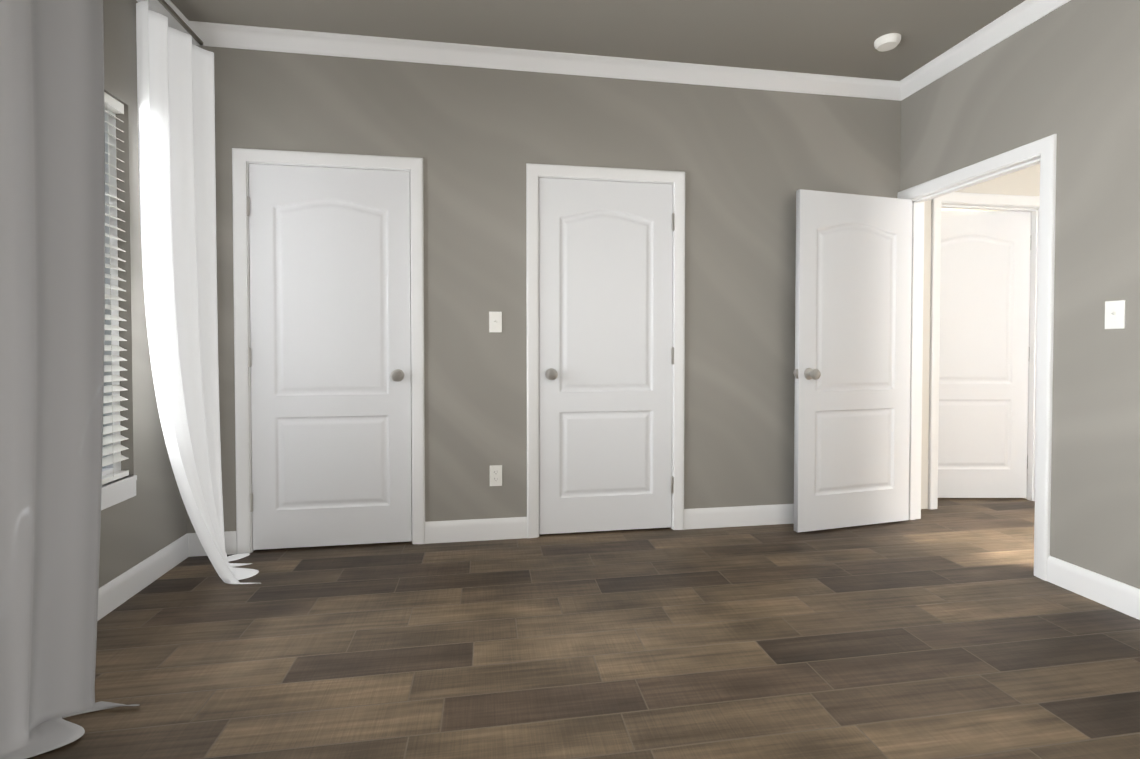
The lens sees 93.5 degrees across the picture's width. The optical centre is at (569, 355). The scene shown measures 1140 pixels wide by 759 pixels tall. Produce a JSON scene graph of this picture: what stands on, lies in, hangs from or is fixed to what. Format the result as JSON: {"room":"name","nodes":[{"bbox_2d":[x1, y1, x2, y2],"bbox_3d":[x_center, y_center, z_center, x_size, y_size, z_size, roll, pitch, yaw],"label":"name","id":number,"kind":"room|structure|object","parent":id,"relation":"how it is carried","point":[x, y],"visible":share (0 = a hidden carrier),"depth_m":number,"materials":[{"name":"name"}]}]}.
{"room":"empty bedroom","nodes":[
{"label":"empty bedroom","id":0,"kind":"room"},
{"bbox_2d":[99,0,186,587],"bbox_3d":[-1.768,-0.282,0.944,0.120,2.710,3.660,0,1,-9],"label":"wall","id":1,"kind":"structure","parent":0,"point":[149,519],"depth_m":2.36,"materials":[{"name":"paint"}]},
{"bbox_2d":[101,92,136,509],"bbox_3d":[-1.926,-0.232,2.038,0.122,1.710,0.620,0,1,-9],"label":"window blinds","id":2,"kind":"object","parent":1,"relation":"attached to","point":[119,490],"visible":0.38,"depth_m":2.29,"materials":[{"name":"white plastic"}]},
{"bbox_2d":[97,533,196,620],"bbox_3d":[-1.713,1.012,1.052,0.014,0.118,3.510,0,1,-9],"label":"baseboard","id":3,"kind":"structure","parent":1,"relation":"attached to","point":[119,590],"depth_m":2.41,"materials":[{"name":"white wood"}]},
{"bbox_2d":[136,0,191,34],"bbox_3d":[-1.678,-1.599,0.994,0.080,0.078,3.360,0,1,-9],"label":"crown molding","id":4,"kind":"structure","parent":1,"relation":"attached to","point":[154,5],"depth_m":2.56,"materials":[{"name":"white wood"}]},
{"bbox_2d":[158,0,202,44],"bbox_3d":[-1.778,-1.559,1.874,0.151,0.080,1.653,0,1,-9],"label":"curtain rod","id":5,"kind":"object","parent":1,"relation":"attached to","point":[173,13],"visible":1,"depth_m":2.51,"materials":[{"name":"silver metal"}]},
{"bbox_2d":[0,0,139,758],"bbox_3d":[-1.519,-0.234,1.646,0.428,2.582,0.800,0,1,-9],"label":"curtain","id":6,"kind":"object","parent":5,"relation":"hanging from","point":[52,218],"visible":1,"depth_m":1.67,"materials":[{"name":"white fabric"}]},
{"bbox_2d":[136,0,258,583],"bbox_3d":[-1.680,-0.251,2.570,0.496,2.582,0.415,0,1,-9],"label":"curtain","id":7,"kind":"object","parent":5,"relation":"hanging from","point":[176,123],"visible":1,"depth_m":2.54,"materials":[{"name":"white fabric"}]},
{"bbox_2d":[187,45,900,532],"bbox_3d":[0.037,-0.322,3.136,4.360,2.710,0.120,0,1,-9],"label":"wall","id":8,"kind":"structure","parent":0,"point":[749,163],"depth_m":3.03,"materials":[{"name":"paint"}]},
{"bbox_2d":[232,148,424,553],"bbox_3d":[-1.284,-0.021,2.927,0.959,2.115,0.138,0,1,-9],"label":"door frame","id":9,"kind":"structure","parent":8,"relation":"attached to","point":[242,159],"depth_m":2.82,"materials":[{"name":"white wood"}]},
{"bbox_2d":[246,164,411,549],"bbox_3d":[-1.284,0.010,2.897,0.824,2.030,0.178,0,1,-9],"label":"door","id":10,"kind":"structure","parent":8,"relation":"in","point":[329,357],"depth_m":2.88,"materials":[{"name":"white wood"}]},
{"bbox_2d":[425,517,526,543],"bbox_3d":[-0.524,0.976,3.005,0.563,0.118,0.014,0,1,-9],"label":"baseboard","id":11,"kind":"structure","parent":8,"relation":"attached to","point":[513,527],"depth_m":3.00,"materials":[{"name":"white wood"}]},
{"bbox_2d":[489,312,501,331],"bbox_3d":[-0.416,-0.190,2.998,0.070,0.116,0.019,0,1,-9],"label":"light switch","id":12,"kind":"object","parent":8,"relation":"attached to","point":[495,321],"visible":1,"depth_m":3.00,"materials":[{"name":"white plastic"}]},
{"bbox_2d":[490,465,501,485],"bbox_3d":[-0.417,0.675,3.020,0.070,0.116,0.007,0,1,-9],"label":"electrical outlet","id":13,"kind":"object","parent":8,"relation":"attached to","point":[495,475],"visible":1,"depth_m":3.02,"materials":[{"name":"white plastic"}]},
{"bbox_2d":[192,21,901,100],"bbox_3d":[0.053,-1.636,3.014,4.120,0.078,0.080,0,1,-9],"label":"crown molding","id":14,"kind":"structure","parent":8,"relation":"attached to","point":[211,34],"depth_m":2.97,"materials":[{"name":"white wood"}]},
{"bbox_2d":[526,163,684,537],"bbox_3d":[0.207,-0.025,3.159,0.933,2.115,0.138,0,1,-9],"label":"door frame","id":15,"kind":"structure","parent":8,"relation":"attached to","point":[536,172],"depth_m":3.07,"materials":[{"name":"white wood"}]},
{"bbox_2d":[539,178,674,533],"bbox_3d":[0.216,0.006,3.130,0.798,2.030,0.178,0,1,-9],"label":"closet door","id":16,"kind":"structure","parent":8,"relation":"in","point":[606,355],"depth_m":3.11,"materials":[{"name":"white wood"}]},
{"bbox_2d":[684,504,793,529],"bbox_3d":[1.381,0.971,3.300,1.423,0.118,0.014,0,1,-9],"label":"baseboard","id":17,"kind":"structure","parent":8,"relation":"attached to","point":[718,517],"depth_m":3.24,"materials":[{"name":"white wood"}]},
{"bbox_2d":[27,498,1139,758],"bbox_3d":[3.246,1.068,3.936,11.540,0.100,8.825,0,1,-9],"label":"floor","id":18,"kind":"structure","parent":0,"point":[951,628],"depth_m":1.91,"materials":[{"name":"wood"}]},
{"bbox_2d":[170,0,1024,80],"bbox_3d":[0.263,-1.700,1.658,4.360,0.100,4.500,0,1,-9],"label":"ceiling","id":19,"kind":"structure","parent":0,"point":[832,37],"depth_m":2.71,"materials":[{"name":"grey paint"}]},
{"bbox_2d":[874,33,900,51],"bbox_3d":[1.679,-1.653,2.836,0.124,0.038,0.124,0,1,-9],"label":"smoke detector","id":20,"kind":"object","parent":19,"relation":"attached to","point":[887,42],"visible":0.98,"depth_m":2.81,"materials":[{"name":"white plastic"}]},
{"bbox_2d":[921,164,1039,508],"bbox_3d":[2.780,-0.332,3.689,1.230,2.710,0.120,0,1,-9],"label":"wall","id":21,"kind":"structure","parent":0,"point":[1024,182],"depth_m":3.57,"materials":[{"name":"white paint"}]},
{"bbox_2d":[928,192,1039,508],"bbox_3d":[2.860,-0.035,3.697,0.950,2.115,0.138,0,1,-9],"label":"trim","id":22,"kind":"structure","parent":21,"relation":"attached to","point":[977,201],"depth_m":3.60,"materials":[{"name":"white wood"}]},
{"bbox_2d":[938,211,1030,497],"bbox_3d":[2.849,-0.006,3.810,0.815,2.030,0.176,0,1,0],"label":"door","id":23,"kind":"structure","parent":21,"relation":"in","point":[984,350],"depth_m":3.79,"materials":[{"name":"white wood"}]},
{"bbox_2d":[900,0,1139,588],"bbox_3d":[2.403,-0.296,1.716,0.120,2.710,3.905,0,1,-9],"label":"wall","id":24,"kind":"structure","parent":0,"point":[1068,73],"depth_m":2.35,"materials":[{"name":"paint"}]},
{"bbox_2d":[897,134,1056,580],"bbox_3d":[2.212,0.006,2.951,0.157,2.060,0.955,0,1,-9],"label":"trim","id":25,"kind":"structure","parent":24,"relation":"attached to","point":[1042,152],"depth_m":2.54,"materials":[{"name":"white wood"}]},
{"bbox_2d":[793,189,911,531],"bbox_3d":[1.705,0.032,3.211,0.820,1.975,0.178,0,1,-16],"label":"bedroom door","id":26,"kind":"structure","parent":25,"relation":"attached to","point":[851,372],"depth_m":3.19,"materials":[{"name":"white wood"}]},
{"bbox_2d":[896,0,1070,99],"bbox_3d":[2.314,-1.611,1.614,0.080,0.078,3.360,0,1,-9],"label":"crown molding","id":27,"kind":"structure","parent":24,"relation":"attached to","point":[1019,17],"depth_m":2.79,"materials":[{"name":"white wood"}]},
{"bbox_2d":[1047,556,1139,619],"bbox_3d":[2.417,1.009,1.217,0.014,0.118,2.570,0,1,-9],"label":"baseboard","id":28,"kind":"structure","parent":24,"relation":"attached to","point":[1124,598],"depth_m":2.29,"materials":[{"name":"white wood"}]},
{"bbox_2d":[1105,300,1125,328],"bbox_3d":[2.254,-0.171,2.224,0.019,0.116,0.070,0,1,-9],"label":"light switch","id":29,"kind":"object","parent":24,"relation":"attached to","point":[1114,314],"visible":1,"depth_m":2.22,"materials":[{"name":"white plastic"}]}
]}

